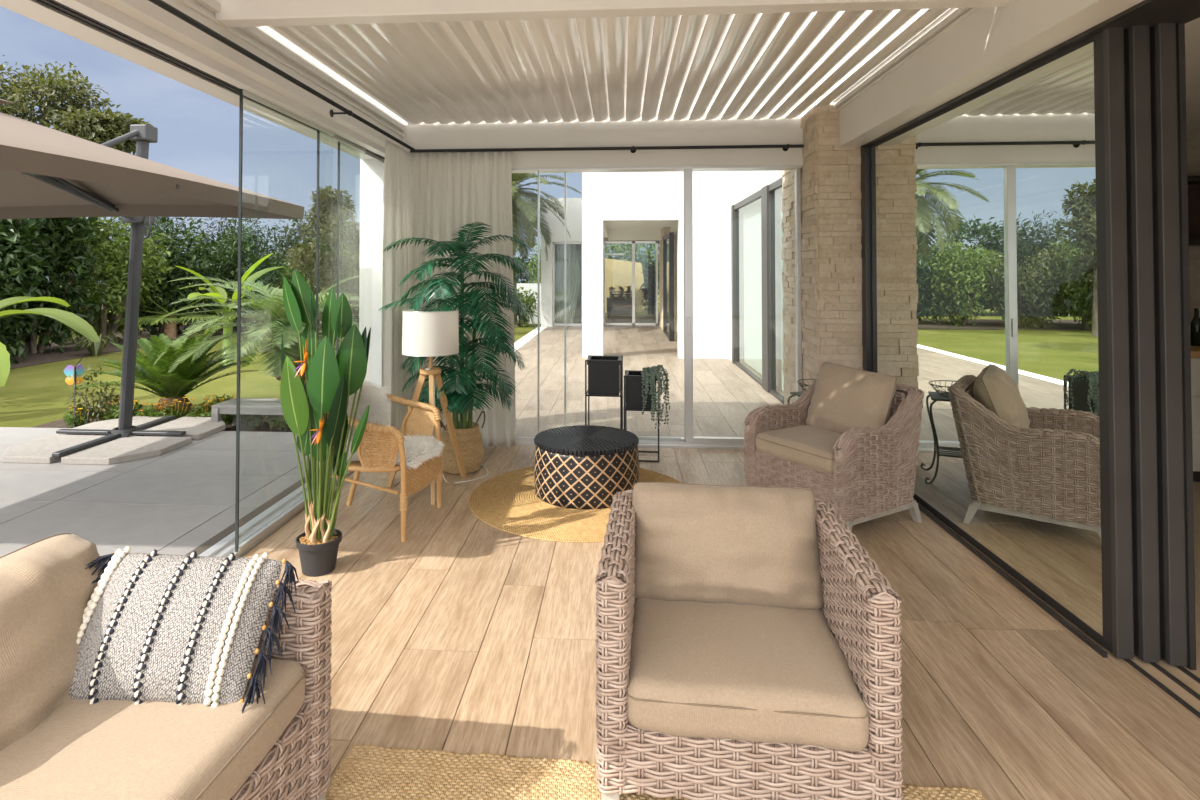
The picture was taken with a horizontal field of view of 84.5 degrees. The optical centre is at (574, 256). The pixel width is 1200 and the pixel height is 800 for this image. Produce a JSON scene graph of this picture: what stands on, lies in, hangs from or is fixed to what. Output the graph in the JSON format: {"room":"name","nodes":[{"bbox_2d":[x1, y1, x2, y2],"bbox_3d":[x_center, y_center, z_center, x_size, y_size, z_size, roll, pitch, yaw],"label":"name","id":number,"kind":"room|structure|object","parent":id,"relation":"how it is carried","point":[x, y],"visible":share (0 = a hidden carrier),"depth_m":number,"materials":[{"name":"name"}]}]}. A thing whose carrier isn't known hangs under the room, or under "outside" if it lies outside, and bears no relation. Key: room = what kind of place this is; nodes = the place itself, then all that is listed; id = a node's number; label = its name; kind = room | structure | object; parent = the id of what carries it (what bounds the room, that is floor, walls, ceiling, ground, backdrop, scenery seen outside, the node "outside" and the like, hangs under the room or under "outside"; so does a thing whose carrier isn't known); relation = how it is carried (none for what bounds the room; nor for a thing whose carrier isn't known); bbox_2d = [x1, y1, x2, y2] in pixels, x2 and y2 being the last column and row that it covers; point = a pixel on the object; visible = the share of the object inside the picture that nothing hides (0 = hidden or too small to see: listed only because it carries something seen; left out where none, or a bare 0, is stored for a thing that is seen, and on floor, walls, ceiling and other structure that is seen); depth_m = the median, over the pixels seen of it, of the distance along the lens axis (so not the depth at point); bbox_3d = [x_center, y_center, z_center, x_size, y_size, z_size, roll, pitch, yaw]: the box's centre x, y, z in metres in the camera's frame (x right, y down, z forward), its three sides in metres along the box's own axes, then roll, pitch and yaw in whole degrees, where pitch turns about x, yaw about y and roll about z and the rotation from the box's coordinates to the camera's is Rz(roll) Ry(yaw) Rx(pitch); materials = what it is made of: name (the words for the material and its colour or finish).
{"room":"sunroom","nodes":[
{"label":"sunroom","id":0,"kind":"room"},
{"bbox_2d":[0,427,309,556],"bbox_3d":[-5.828,1.594,1.922,7.500,0.088,8.887,0,-1,4],"label":"floor tiles","id":1,"kind":"structure","parent":0,"point":[173,502],"depth_m":4.47,"materials":[{"name":"grey tile"}]},
{"bbox_2d":[0,99,303,464],"bbox_3d":[-3.912,0.202,4.570,3.200,2.800,4.060,0,-1,4],"label":"parasol","id":2,"kind":"object","parent":1,"relation":"on","point":[45,172],"visible":1,"depth_m":5.36,"materials":[{"name":"brown fabric"}]},
{"bbox_2d":[30,408,291,431],"bbox_3d":[-3.606,1.732,6.835,3.650,0.045,1.200,0,-1,4],"label":"bed","id":3,"kind":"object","parent":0,"point":[265,427],"visible":0.14,"depth_m":6.64,"materials":[{"name":"soil"}]},
{"bbox_2d":[64,356,83,427],"bbox_3d":[-4.946,1.343,6.522,0.066,0.722,0.168,-1,-2,42],"label":"stake","id":4,"kind":"object","parent":3,"relation":"on","point":[69,371],"visible":0.97,"depth_m":6.51,"materials":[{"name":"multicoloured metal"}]},
{"bbox_2d":[63,406,100,426],"bbox_3d":[-4.975,1.610,6.644,0.318,0.262,0.400,0,-1,19],"label":"plant","id":5,"kind":"object","parent":3,"relation":"on","point":[79,421],"visible":0.71,"depth_m":6.58,"materials":[{"name":"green plant"}]},
{"bbox_2d":[64,365,119,423],"bbox_3d":[-4.848,1.406,6.666,0.498,0.634,0.436,1,-1,-27],"label":"bush","id":6,"kind":"object","parent":3,"relation":"on","point":[106,399],"visible":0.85,"depth_m":6.63,"materials":[{"name":"green plant"}]},
{"bbox_2d":[103,398,143,419],"bbox_3d":[-4.546,1.578,6.662,0.361,0.325,0.380,0,-1,4],"label":"plant","id":7,"kind":"object","parent":3,"relation":"on","point":[136,407],"visible":0.36,"depth_m":6.60,"materials":[{"name":"green plant"}]},
{"bbox_2d":[134,400,179,417],"bbox_3d":[-4.247,1.596,6.704,0.397,0.250,0.384,0,-1,4],"label":"plant","id":8,"kind":"object","parent":3,"relation":"on","point":[152,412],"visible":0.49,"depth_m":6.64,"materials":[{"name":"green plant"}]},
{"bbox_2d":[78,327,259,416],"bbox_3d":[-4.264,1.259,7.110,1.597,0.943,1.564,0,-1,-19],"label":"cycad","id":9,"kind":"object","parent":3,"relation":"on","point":[173,385],"visible":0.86,"depth_m":6.92,"materials":[{"name":"green plant"}]},
{"bbox_2d":[158,397,189,419],"bbox_3d":[-4.074,1.569,6.663,0.338,0.318,0.333,0,-1,4],"label":"plant","id":10,"kind":"object","parent":3,"relation":"on","point":[171,408],"visible":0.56,"depth_m":6.66,"materials":[{"name":"green plant"}]},
{"bbox_2d":[185,395,225,417],"bbox_3d":[-3.766,1.580,6.725,0.322,0.323,0.404,0,-1,4],"label":"plant","id":11,"kind":"object","parent":3,"relation":"on","point":[206,407],"visible":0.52,"depth_m":6.69,"materials":[{"name":"green plant"}]},
{"bbox_2d":[205,394,246,424],"bbox_3d":[-3.574,1.563,6.725,0.382,0.311,0.324,-1,-1,26],"label":"plant","id":12,"kind":"object","parent":3,"relation":"on","point":[229,417],"visible":0.35,"depth_m":6.68,"materials":[{"name":"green plant"}]},
{"bbox_2d":[211,398,282,425],"bbox_3d":[-2.972,1.619,6.512,1.040,0.370,0.406,0,-1,4],"label":"garden bench","id":13,"kind":"object","parent":3,"relation":"on","point":[248,406],"visible":0.38,"depth_m":6.36,"materials":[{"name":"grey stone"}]},
{"bbox_2d":[149,276,358,384],"bbox_3d":[-3.324,0.967,7.268,2.376,1.549,2.114,0,-1,-4],"label":"date palm","id":14,"kind":"object","parent":3,"relation":"on","point":[273,304],"visible":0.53,"depth_m":6.84,"materials":[{"name":"green plant"}]},
{"bbox_2d":[8,316,358,368],"bbox_3d":[-6.897,1.843,12.476,9.500,0.046,20.000,0,-1,4],"label":"ground border","id":15,"kind":"structure","parent":0,"point":[70,352],"depth_m":12.76,"materials":[{"name":"stone"}]},
{"bbox_2d":[0,218,59,363],"bbox_3d":[-10.114,0.181,10.853,2.428,3.536,2.625,0,-1,-18],"label":"shrub","id":16,"kind":"object","parent":15,"relation":"on","point":[17,261],"visible":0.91,"depth_m":11.14,"materials":[{"name":"green plant"}]},
{"bbox_2d":[4,217,115,352],"bbox_3d":[-10.526,0.271,12.527,2.334,3.736,2.364,0,-1,18],"label":"shrub","id":17,"kind":"object","parent":15,"relation":"on","point":[65,228],"visible":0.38,"depth_m":12.66,"materials":[{"name":"green plant"}]},
{"bbox_2d":[0,55,153,342],"bbox_3d":[-10.189,-1.117,12.072,4.041,5.912,3.385,1,-1,-40],"label":"tree","id":18,"kind":"object","parent":15,"relation":"on","point":[84,122],"visible":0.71,"depth_m":12.01,"materials":[{"name":"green plant"}]},
{"bbox_2d":[41,217,173,343],"bbox_3d":[-10.217,0.444,14.389,2.664,3.598,2.871,0,-1,4],"label":"shrub","id":19,"kind":"object","parent":15,"relation":"on","point":[114,254],"visible":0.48,"depth_m":14.19,"materials":[{"name":"green plant"}]},
{"bbox_2d":[100,288,236,338],"bbox_3d":[-9.351,1.163,15.259,2.915,1.455,3.020,0,-1,4],"label":"fan palm","id":20,"kind":"object","parent":15,"relation":"on","point":[170,322],"visible":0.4,"depth_m":15.13,"materials":[{"name":"green plant"}]},
{"bbox_2d":[122,217,228,335],"bbox_3d":[-9.822,0.624,16.137,2.534,3.741,2.318,0,-1,-22],"label":"shrub","id":21,"kind":"object","parent":15,"relation":"on","point":[197,259],"visible":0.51,"depth_m":15.83,"materials":[{"name":"green plant"}]},
{"bbox_2d":[193,218,289,330],"bbox_3d":[-9.016,0.565,17.717,2.484,3.578,2.371,0,-1,-3],"label":"shrub","id":22,"kind":"object","parent":15,"relation":"on","point":[231,260],"visible":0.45,"depth_m":17.35,"materials":[{"name":"green plant"}]},
{"bbox_2d":[270,244,357,326],"bbox_3d":[-7.489,0.897,18.938,2.414,2.936,2.618,0,-1,9],"label":"shrub","id":23,"kind":"object","parent":15,"relation":"on","point":[289,280],"visible":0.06,"depth_m":18.41,"materials":[{"name":"green plant"}]},
{"bbox_2d":[333,243,359,323],"bbox_3d":[-6.169,0.872,19.552,2.524,2.661,2.653,0,-1,4],"label":"shrub","id":24,"kind":"object","parent":15,"relation":"on","point":[353,265],"visible":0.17,"depth_m":18.97,"materials":[{"name":"green plant"}]},
{"bbox_2d":[0,0,405,159],"bbox_3d":[-1.855,-1.144,2.959,0.390,0.495,6.200,0,-1,4],"label":"roof beam","id":25,"kind":"structure","parent":0,"point":[143,33],"depth_m":3.25,"materials":[{"name":"metal"}]},
{"bbox_2d":[148,0,414,151],"bbox_3d":[-1.629,-0.970,2.800,0.144,0.051,5.720,0,-1,4],"label":"curtain rod","id":26,"kind":"object","parent":25,"relation":"attached to","point":[160,3],"visible":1,"depth_m":3.26,"materials":[{"name":"black metal"}]},
{"bbox_2d":[381,140,412,429],"bbox_3d":[-1.432,0.349,5.332,0.089,2.488,0.573,0,-1,4],"label":"curtain","id":27,"kind":"object","parent":26,"relation":"hanging from","point":[397,197],"visible":0.72,"depth_m":5.22,"materials":[{"name":"beige fabric"}]},
{"bbox_2d":[0,283,659,427],"bbox_3d":[-7.612,2.271,34.575,100.000,0.001,92.000,0,-1,4],"label":"lawn","id":28,"kind":"structure","parent":0,"point":[31,396],"depth_m":8.93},
{"bbox_2d":[0,296,99,386],"bbox_3d":[-6.452,1.179,7.334,2.595,1.432,1.891,0,-1,-13],"label":"banana plant","id":29,"kind":"object","parent":28,"relation":"on","point":[73,321],"visible":1,"depth_m":7.07,"materials":[{"name":"green plant"}]},
{"bbox_2d":[69,332,123,355],"bbox_3d":[-8.859,1.621,12.224,1.081,0.419,1.079,0,-1,4],"label":"plant","id":30,"kind":"object","parent":28,"relation":"on","point":[94,348],"visible":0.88,"depth_m":12.15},
{"bbox_2d":[145,217,214,325],"bbox_3d":[-11.359,0.064,18.397,2.680,3.955,2.105,0,-1,4],"label":"conifer tree","id":31,"kind":"object","parent":28,"relation":"on","point":[157,219],"visible":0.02,"depth_m":18.14,"materials":[{"name":"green plant"}]},
{"bbox_2d":[175,253,282,364],"bbox_3d":[-5.813,0.869,11.052,1.443,1.877,1.713,0,-1,-12],"label":"banana plant","id":32,"kind":"object","parent":28,"relation":"on","point":[214,291],"visible":0.64,"depth_m":11.06,"materials":[{"name":"green plant"}]},
{"bbox_2d":[200,217,279,323],"bbox_3d":[-9.910,0.250,19.315,2.312,4.083,2.214,1,-1,-35],"label":"conifer tree","id":33,"kind":"object","parent":28,"relation":"on","point":[254,232],"visible":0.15,"depth_m":19.33,"materials":[{"name":"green plant"}]},
{"bbox_2d":[264,204,322,285],"bbox_3d":[-8.370,0.315,20.217,2.585,3.963,2.102,0,-1,21],"label":"conifer tree","id":34,"kind":"object","parent":28,"relation":"on","point":[294,233],"visible":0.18,"depth_m":19.99,"materials":[{"name":"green plant"}]},
{"bbox_2d":[284,185,359,330],"bbox_3d":[-6.593,0.023,17.306,2.228,3.816,1.849,0,-1,18],"label":"tree","id":35,"kind":"object","parent":28,"relation":"on","point":[327,200],"visible":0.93,"depth_m":16.88,"materials":[{"name":"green plant"}]},
{"bbox_2d":[334,215,359,318],"bbox_3d":[-6.754,0.463,21.016,2.566,3.771,1.955,0,-1,4],"label":"conifer tree","id":36,"kind":"object","parent":28,"relation":"on","point":[354,221],"visible":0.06,"depth_m":21.03,"materials":[{"name":"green plant"}]},
{"bbox_2d":[225,219,540,301],"bbox_3d":[-7.162,0.571,24.791,13.506,4.462,2.759,0,-1,4],"label":"hedge","id":37,"kind":"object","parent":28,"relation":"on","point":[518,276],"visible":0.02,"depth_m":24.60,"materials":[{"name":"green plant"}]},
{"bbox_2d":[514,287,537,327],"bbox_3d":[-1.640,1.425,18.582,1.281,1.222,1.279,0,-1,4],"label":"shrub","id":38,"kind":"object","parent":28,"relation":"on","point":[528,303],"visible":0.38,"depth_m":18.42,"materials":[{"name":"green plant"}]},
{"bbox_2d":[517,283,540,323],"bbox_3d":[-1.284,1.388,19.673,0.900,1.200,0.120,0,-1,4],"label":"wall","id":39,"kind":"structure","parent":28,"relation":"on","point":[527,286],"depth_m":19.61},
{"bbox_2d":[525,241,540,282],"bbox_3d":[-0.443,0.681,21.048,2.378,2.678,2.543,1,-1,-24],"label":"shrub","id":40,"kind":"object","parent":28,"relation":"on","point":[535,256],"visible":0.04,"depth_m":21.03,"materials":[{"name":"green plant"}]},
{"bbox_2d":[512,173,581,260],"bbox_3d":[-1.786,-0.467,16.487,3.666,4.774,3.364,-1,-1,30],"label":"palm","id":41,"kind":"object","parent":28,"relation":"on","point":[526,210],"visible":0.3,"depth_m":16.04,"materials":[{"name":"green plant"}]},
{"bbox_2d":[605,243,659,298],"bbox_3d":[2.318,0.454,25.400,4.574,3.315,2.089,0,-1,4],"label":"shrub","id":42,"kind":"object","parent":28,"relation":"on","point":[617,249],"visible":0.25,"depth_m":25.22,"materials":[{"name":"green plant"}]},
{"bbox_2d":[639,255,659,314],"bbox_3d":[2.639,0.971,22.727,0.850,2.139,0.722,-1,-1,32],"label":"shrub","id":43,"kind":"object","parent":28,"relation":"on","point":[649,291],"visible":0.88,"depth_m":22.64,"materials":[{"name":"green plant"}]},
{"bbox_2d":[440,411,484,473],"bbox_3d":[-0.854,1.381,4.975,0.352,0.428,0.332,0,-1,4],"label":"basket","id":44,"kind":"object","parent":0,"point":[468,434],"depth_m":4.86,"materials":[{"name":"wicker"}]},
{"bbox_2d":[403,99,803,167],"bbox_3d":[0.369,-1.052,5.753,3.860,0.570,0.315,0,-1,4],"label":"roof beam","id":45,"kind":"structure","parent":0,"point":[733,131],"depth_m":5.63,"materials":[{"name":"paint"}]},
{"bbox_2d":[410,144,803,152],"bbox_3d":[0.237,-0.910,5.582,3.300,0.051,0.108,0,-1,4],"label":"curtain rod","id":46,"kind":"object","parent":45,"relation":"attached to","point":[632,149],"visible":0.98,"depth_m":5.53,"materials":[{"name":"black metal"}]},
{"bbox_2d":[410,151,515,447],"bbox_3d":[-0.992,0.352,5.612,0.991,2.493,0.090,0,-1,4],"label":"curtain","id":47,"kind":"object","parent":46,"relation":"hanging from","point":[450,191],"visible":0.43,"depth_m":5.62,"materials":[{"name":"beige fabric"}]},
{"bbox_2d":[512,165,801,172],"bbox_3d":[0.173,-0.762,5.738,3.490,0.030,0.160,0,-1,4],"label":"trim","id":48,"kind":"structure","parent":45,"relation":"attached to","point":[765,167],"depth_m":5.65,"materials":[{"name":"metal"}]},
{"bbox_2d":[269,8,950,124],"bbox_3d":[0.108,-1.250,2.805,3.517,0.056,5.761,0,-1,4],"label":"ceiling","id":49,"kind":"structure","parent":0,"point":[647,68],"depth_m":4.10,"materials":[{"name":"paint"}]},
{"bbox_2d":[260,8,957,124],"bbox_3d":[0.062,-1.264,2.718,3.690,0.086,5.980,0,-1,4],"label":"trim","id":50,"kind":"structure","parent":49,"relation":"attached to","point":[268,29],"depth_m":4.13,"materials":[{"name":"paint"}]},
{"bbox_2d":[215,0,1013,26],"bbox_3d":[0.112,-1.161,3.003,3.590,0.110,0.130,0,-1,4],"label":"trim","id":51,"kind":"structure","parent":49,"relation":"attached to","point":[234,13],"depth_m":3.00,"materials":[{"name":"paint"}]},
{"bbox_2d":[186,325,1199,799],"bbox_3d":[2.984,1.717,8.982,9.300,0.080,21.600,0,-1,4],"label":"floor","id":52,"kind":"structure","parent":0,"point":[466,633],"depth_m":2.68,"materials":[{"name":"brown wood"}]},
{"bbox_2d":[0,533,331,799],"bbox_3d":[-1.190,1.115,1.054,0.859,0.812,1.679,0,-1,7],"label":"wicker sofa","id":53,"kind":"object","parent":52,"relation":"on","point":[54,745],"visible":0.66,"depth_m":1.48,"materials":[{"name":"beige fabric"}]},
{"bbox_2d":[0,534,102,750],"bbox_3d":[-1.347,0.929,1.455,0.317,0.422,0.718,-20,-4,6],"label":"cushion","id":54,"kind":"object","parent":53,"relation":"on","point":[46,588],"depth_m":1.50,"materials":[{"name":"beige fabric"}]},
{"bbox_2d":[0,657,304,799],"bbox_3d":[-1.135,1.086,1.047,0.748,0.154,1.450,0,-1,7],"label":"seat cushion","id":55,"kind":"object","parent":53,"relation":"on","point":[76,749],"depth_m":1.40,"materials":[{"name":"beige fabric"}]},
{"bbox_2d":[69,546,298,713],"bbox_3d":[-0.992,0.930,1.607,0.574,0.340,0.282,0,-1,3],"label":"throw pillow","id":56,"kind":"object","parent":53,"relation":"on","point":[180,629],"visible":0.98,"depth_m":1.57,"materials":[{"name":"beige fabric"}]},
{"bbox_2d":[198,469,354,557],"bbox_3d":[-1.948,1.537,2.121,0.215,0.050,7.220,0,-1,4],"label":"trim","id":57,"kind":"structure","parent":52,"relation":"on","point":[225,547],"depth_m":3.83,"materials":[{"name":"metal"}]},
{"bbox_2d":[235,89,333,553],"bbox_3d":[-1.725,0.338,4.016,0.024,2.443,1.116,0,-1,4],"label":"window","id":58,"kind":"structure","parent":57,"relation":"attached to","point":[238,548],"depth_m":3.48,"materials":[{"name":"clear glass"}]},
{"bbox_2d":[316,130,365,479],"bbox_3d":[-1.702,0.353,4.821,0.024,2.443,0.806,0,-1,4],"label":"window","id":59,"kind":"structure","parent":57,"relation":"on","point":[335,137],"depth_m":4.43,"materials":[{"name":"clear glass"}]},
{"bbox_2d":[336,141,383,354],"bbox_3d":[-1.702,0.363,5.282,0.024,2.443,0.926,0,-1,4],"label":"window","id":60,"kind":"structure","parent":57,"relation":"attached to","point":[368,154],"depth_m":4.84,"materials":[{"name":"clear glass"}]},
{"bbox_2d":[296,529,341,576],"bbox_3d":[-1.281,1.482,3.304,0.218,0.167,0.218,0,-1,4],"label":"pot","id":61,"kind":"object","parent":52,"relation":"on","point":[318,554],"depth_m":3.24,"materials":[{"name":"black plastic"}]},
{"bbox_2d":[280,269,370,576],"bbox_3d":[-1.272,0.814,3.309,0.513,1.503,0.288,0,-1,4],"label":"potted plant","id":62,"kind":"object","parent":52,"relation":"on","point":[330,379],"visible":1,"depth_m":3.31,"materials":[{"name":"plant"}]},
{"bbox_2d":[359,159,384,387],"bbox_3d":[-1.715,0.391,5.877,0.300,2.550,0.300,0,-1,4],"label":"trim","id":63,"kind":"structure","parent":52,"relation":"on","point":[371,171],"depth_m":5.74,"materials":[{"name":"white paint"}]},
{"bbox_2d":[323,393,442,541],"bbox_3d":[-1.193,1.151,3.976,0.661,0.863,0.682,0,-1,10],"label":"rattan armchair","id":64,"kind":"object","parent":52,"relation":"on","point":[379,444],"visible":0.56,"depth_m":3.70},
{"bbox_2d":[309,378,392,462],"bbox_3d":[-1.410,0.941,4.034,0.417,0.545,0.782,0,-1,15],"label":"sheepskin","id":65,"kind":"object","parent":64,"relation":"on","point":[371,394],"visible":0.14,"depth_m":4.21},
{"bbox_2d":[347,435,444,469],"bbox_3d":[-1.126,1.153,3.962,0.648,0.138,0.586,0,-1,10],"label":"sheepskin","id":66,"kind":"object","parent":64,"relation":"on","point":[418,448],"visible":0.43,"depth_m":3.91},
{"bbox_2d":[386,308,487,504],"bbox_3d":[-0.915,0.988,4.790,0.538,1.232,1.012,-1,-1,27],"label":"floor lamp","id":67,"kind":"object","parent":52,"relation":"on","point":[432,334],"visible":0.88,"depth_m":4.45,"materials":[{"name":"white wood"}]},
{"bbox_2d":[378,222,536,473],"bbox_3d":[-0.859,0.654,4.949,1.102,1.880,0.928,1,-1,-30],"label":"areca palm","id":68,"kind":"object","parent":52,"relation":"on","point":[460,397],"visible":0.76,"depth_m":4.75,"materials":[{"name":"plant"}]},
{"bbox_2d":[469,466,680,541],"bbox_3d":[0.051,1.581,4.377,1.493,0.008,1.493,1,-1,-39],"label":"round rug","id":69,"kind":"object","parent":52,"relation":"on","point":[508,502],"visible":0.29,"depth_m":4.06,"materials":[{"name":"wicker"}]},
{"bbox_2d":[534,425,638,508],"bbox_3d":[0.077,1.399,4.454,0.708,0.362,0.708,0,-1,-16],"label":"table","id":70,"kind":"object","parent":69,"relation":"on","point":[580,466],"visible":0.97,"depth_m":4.17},
{"bbox_2d":[585,355,622,428],"bbox_3d":[0.238,1.211,5.334,0.288,0.789,0.288,0,-1,6],"label":"stand","id":71,"kind":"object","parent":52,"relation":"on","point":[605,373],"visible":0.79,"depth_m":5.21,"materials":[{"name":"black metal"}]},
{"bbox_2d":[516,440,743,448],"bbox_3d":[0.173,1.598,5.691,3.490,0.048,0.160,0,-1,4],"label":"trim","id":72,"kind":"structure","parent":52,"relation":"on","point":[642,443],"depth_m":5.57,"materials":[{"name":"metal"}]},
{"bbox_2d":[537,171,539,433],"bbox_3d":[-0.198,0.413,5.736,0.254,2.340,0.024,0,-1,4],"label":"window","id":73,"kind":"structure","parent":72,"relation":"attached to","point":[538,341],"depth_m":5.74,"materials":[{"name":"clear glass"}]},
{"bbox_2d":[564,172,683,440],"bbox_3d":[0.453,0.413,5.735,1.094,2.340,0.024,0,-1,4],"label":"window","id":74,"kind":"structure","parent":72,"relation":"attached to","point":[650,438],"depth_m":5.76,"materials":[{"name":"white metal"}]},
{"bbox_2d":[681,168,801,443],"bbox_3d":[1.405,0.406,5.605,1.018,2.350,0.098,0,-1,4],"label":"door","id":75,"kind":"structure","parent":72,"relation":"attached to","point":[688,227],"depth_m":5.61,"materials":[{"name":"white metal"}]},
{"bbox_2d":[624,370,658,461],"bbox_3d":[0.537,1.270,5.312,0.278,0.669,0.278,0,-1,7],"label":"stand","id":76,"kind":"object","parent":52,"relation":"on","point":[633,398],"visible":0.65,"depth_m":5.20,"materials":[{"name":"black metal"}]},
{"bbox_2d":[641,364,669,428],"bbox_3d":[0.636,1.098,5.221,0.234,0.472,0.272,0,-1,8],"label":"trailing plant","id":77,"kind":"object","parent":76,"relation":"in","point":[654,370],"visible":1,"depth_m":5.12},
{"bbox_2d":[326,744,985,799],"bbox_3d":[0.181,1.519,1.483,1.870,0.018,1.016,0,-1,5],"label":"jute rug","id":78,"kind":"object","parent":52,"relation":"on","point":[368,772],"visible":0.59,"depth_m":1.93,"materials":[{"name":"wicker"}]},
{"bbox_2d":[541,11,844,403],"bbox_3d":[3.174,-0.805,14.207,8.640,5.230,16.050,0,-1,4],"label":"villa","id":79,"kind":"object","parent":52,"relation":"on","point":[737,216],"visible":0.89,"depth_m":11.29,"materials":[{"name":"white paint"}]},
{"bbox_2d":[555,244,579,322],"bbox_3d":[-0.197,0.742,18.096,0.690,2.170,0.070,0,-1,4],"label":"window curtain","id":80,"kind":"object","parent":79,"relation":"hanging from","point":[572,264],"depth_m":18.10,"materials":[{"name":"beige fabric"}]},
{"bbox_2d":[607,298,631,317],"bbox_3d":[1.456,1.601,20.864,0.900,0.620,0.375,0,-1,4],"label":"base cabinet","id":81,"kind":"object","parent":79,"relation":"on","point":[615,312],"visible":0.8,"depth_m":20.69,"materials":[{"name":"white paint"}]},
{"bbox_2d":[608,291,636,319],"bbox_3d":[1.433,1.471,19.964,0.880,0.845,0.580,0,-1,4],"label":"bench","id":82,"kind":"object","parent":79,"relation":"in","point":[610,306],"visible":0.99,"depth_m":20.19,"materials":[{"name":"brown wood"}]},
{"bbox_2d":[743,189,784,390],"bbox_3d":[2.616,0.415,8.908,0.020,2.480,3.550,0,-1,4],"label":"window","id":83,"kind":"structure","parent":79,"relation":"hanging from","point":[751,213],"depth_m":9.60,"materials":[{"name":"glass"}]},
{"bbox_2d":[595,482,902,799],"bbox_3d":[0.507,1.180,2.150,0.818,0.726,0.783,0,-1,7],"label":"wicker armchair","id":84,"kind":"object","parent":52,"relation":"on","point":[748,643],"visible":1,"depth_m":1.85,"materials":[{"name":"wicker"}]},
{"bbox_2d":[633,483,821,608],"bbox_3d":[0.525,1.011,2.330,0.644,0.388,0.275,0,-21,7],"label":"cushion","id":85,"kind":"object","parent":84,"relation":"on","point":[697,546],"depth_m":2.24,"materials":[{"name":"beige fabric"}]},
{"bbox_2d":[626,598,868,751],"bbox_3d":[0.502,1.250,2.106,0.660,0.171,0.698,0,-1,7],"label":"seat cushion","id":86,"kind":"object","parent":84,"relation":"on","point":[706,675],"depth_m":1.83,"materials":[{"name":"beige fabric"}]},
{"bbox_2d":[781,96,862,404],"bbox_3d":[2.305,0.192,5.661,0.789,2.880,1.128,0,-1,4],"label":"wall pier","id":87,"kind":"object","parent":52,"relation":"on","point":[831,221],"visible":0.5,"depth_m":5.14,"materials":[{"name":"stone"}]},
{"bbox_2d":[744,362,923,529],"bbox_3d":[1.603,1.140,4.096,0.815,0.882,0.808,1,-1,-30],"label":"wicker armchair","id":88,"kind":"object","parent":52,"relation":"on","point":[851,438],"visible":1,"depth_m":3.92,"materials":[{"name":"beige wicker"}]},
{"bbox_2d":[755,425,841,473],"bbox_3d":[1.539,1.166,4.058,0.628,0.152,0.610,1,-1,-30],"label":"seat cushion","id":89,"kind":"object","parent":88,"relation":"on","point":[804,449],"depth_m":3.96,"materials":[{"name":"beige fabric"}]},
{"bbox_2d":[806,363,896,433],"bbox_3d":[1.734,0.922,4.176,0.222,0.445,0.545,23,-9,-28],"label":"cushion","id":90,"kind":"object","parent":88,"relation":"on","point":[844,398],"depth_m":4.08,"materials":[{"name":"beige fabric"}]},
{"bbox_2d":[861,0,1199,717],"bbox_3d":[2.132,0.303,1.680,0.300,2.480,6.860,0,-1,4],"label":"door frame","id":91,"kind":"structure","parent":52,"relation":"on","point":[1151,13],"depth_m":2.51,"materials":[{"name":"metal"}]},
{"bbox_2d":[870,27,1133,658],"bbox_3d":[2.199,0.341,3.797,0.070,2.443,2.506,0,-1,4],"label":"door","id":92,"kind":"structure","parent":91,"relation":"attached to","point":[999,259],"depth_m":3.10,"materials":[{"name":"clear glass"}]},
{"bbox_2d":[1124,25,1160,662],"bbox_3d":[2.280,0.341,3.783,0.070,2.443,2.524,0,-1,4],"label":"door","id":93,"kind":"structure","parent":91,"relation":"attached to","point":[1141,314],"depth_m":2.53,"materials":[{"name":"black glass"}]},
{"bbox_2d":[1150,23,1186,665],"bbox_3d":[2.361,0.341,3.768,0.070,2.443,2.542,0,-1,4],"label":"door","id":94,"kind":"structure","parent":91,"relation":"attached to","point":[1163,59],"depth_m":2.51,"materials":[{"name":"black metal"}]},
{"bbox_2d":[1190,342,1199,481],"bbox_3d":[5.103,1.131,4.877,1.540,0.930,0.617,0,-1,4],"label":"base cabinet","id":95,"kind":"object","parent":52,"relation":"on","point":[1195,350],"visible":0.24,"depth_m":4.64,"materials":[{"name":"beige paint"}]},
{"bbox_2d":[1190,342,1199,357],"bbox_3d":[5.103,0.691,4.889,1.540,0.050,0.610,0,-1,4],"label":"countertop","id":96,"kind":"structure","parent":95,"relation":"on","point":[1195,350],"depth_m":4.64,"materials":[{"name":"brown wood"}]},
{"bbox_2d":[1190,308,1199,345],"bbox_3d":[4.688,0.528,4.977,0.072,0.280,0.070,0,-1,4],"label":"wine bottle","id":97,"kind":"object","parent":96,"relation":"on","point":[1195,323],"visible":0.98,"depth_m":4.96,"materials":[{"name":"black"}]},
{"bbox_2d":[834,0,1143,146],"bbox_3d":[1.988,-1.084,2.369,0.320,0.340,5.560,0,-1,4],"label":"ceiling beam","id":98,"kind":"structure","parent":0,"point":[970,47],"depth_m":3.34,"materials":[{"name":"paint"}]},
{"bbox_2d":[811,9,1199,133],"bbox_3d":[4.538,-1.410,2.569,5.300,0.680,6.300,0,-1,4],"label":"ceiling","id":99,"kind":"structure","parent":0,"point":[1192,28],"depth_m":4.07,"materials":[{"name":"white paint"}]},
{"bbox_2d":[1187,134,1199,341],"bbox_3d":[5.044,0.298,5.483,4.700,2.620,0.150,0,-1,4],"label":"wall","id":100,"kind":"structure","parent":0,"point":[1193,140],"depth_m":5.41,"materials":[{"name":"stone"}]},
{"bbox_2d":[1187,176,1199,245],"bbox_3d":[5.099,-0.366,5.282,1.400,0.540,0.250,0,-1,4],"label":"wall shelf","id":101,"kind":"object","parent":100,"relation":"attached to","point":[1193,181],"visible":0.06,"depth_m":5.39,"materials":[{"name":"brown wood"}]},
{"label":"outside","id":102,"kind":"structure","parent":0,"visible":0},
{"bbox_2d":[605,253,644,311],"bbox_3d":[1.299,0.921,23.653,2.400,2.090,0.320,0,-1,4],"label":"wall","id":103,"kind":"structure","parent":102,"point":[617,272],"depth_m":23.53,"materials":[{"name":"paint"}]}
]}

